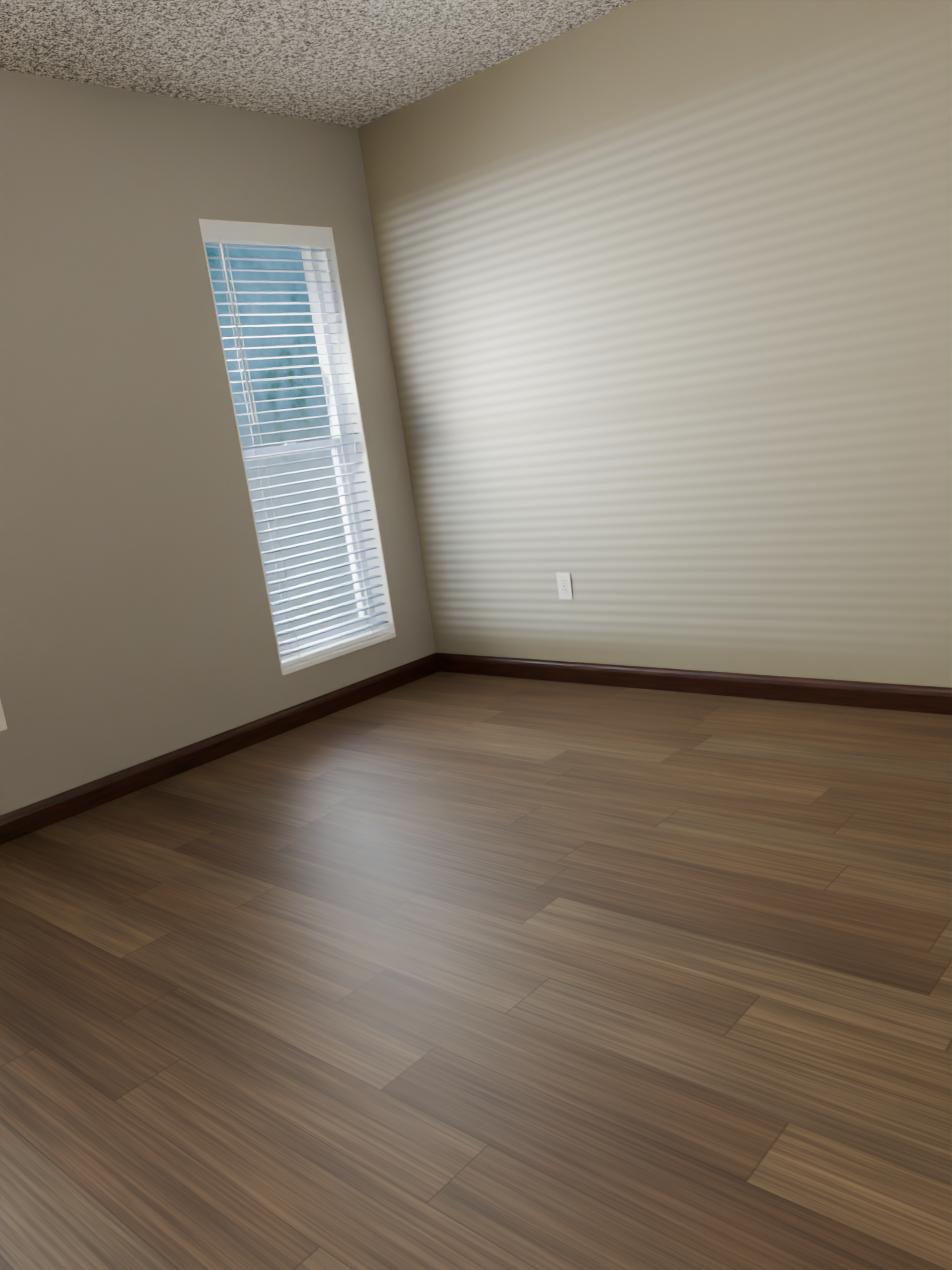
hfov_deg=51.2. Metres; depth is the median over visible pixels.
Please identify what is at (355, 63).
ceiling
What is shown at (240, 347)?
blind cord
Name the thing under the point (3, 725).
duplex electrical outlet
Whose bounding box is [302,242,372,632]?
blind cord
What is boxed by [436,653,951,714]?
baseboard
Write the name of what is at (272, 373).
backdrop
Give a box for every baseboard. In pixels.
[0,653,438,844]
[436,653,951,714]
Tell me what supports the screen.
attached to the window
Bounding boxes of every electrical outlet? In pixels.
[0,700,6,730]
[556,573,572,599]
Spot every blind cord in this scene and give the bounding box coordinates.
[217,235,299,657]
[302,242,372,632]
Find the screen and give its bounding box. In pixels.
[246,450,357,641]
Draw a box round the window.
[199,219,395,674]
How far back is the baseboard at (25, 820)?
3.81 m
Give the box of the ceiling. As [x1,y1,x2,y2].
[0,0,635,127]
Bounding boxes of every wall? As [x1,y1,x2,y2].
[0,69,435,814]
[358,0,951,687]
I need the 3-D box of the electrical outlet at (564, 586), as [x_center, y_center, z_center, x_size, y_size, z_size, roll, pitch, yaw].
[0.370,-0.204,4.160,0.070,0.115,0.008,3,16,42]
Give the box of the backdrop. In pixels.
[205,242,358,642]
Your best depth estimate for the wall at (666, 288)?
3.53 m
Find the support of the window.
in the wall at (136, 623)
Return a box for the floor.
[0,671,951,1269]
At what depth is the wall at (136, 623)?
3.60 m
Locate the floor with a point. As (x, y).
(448, 971)

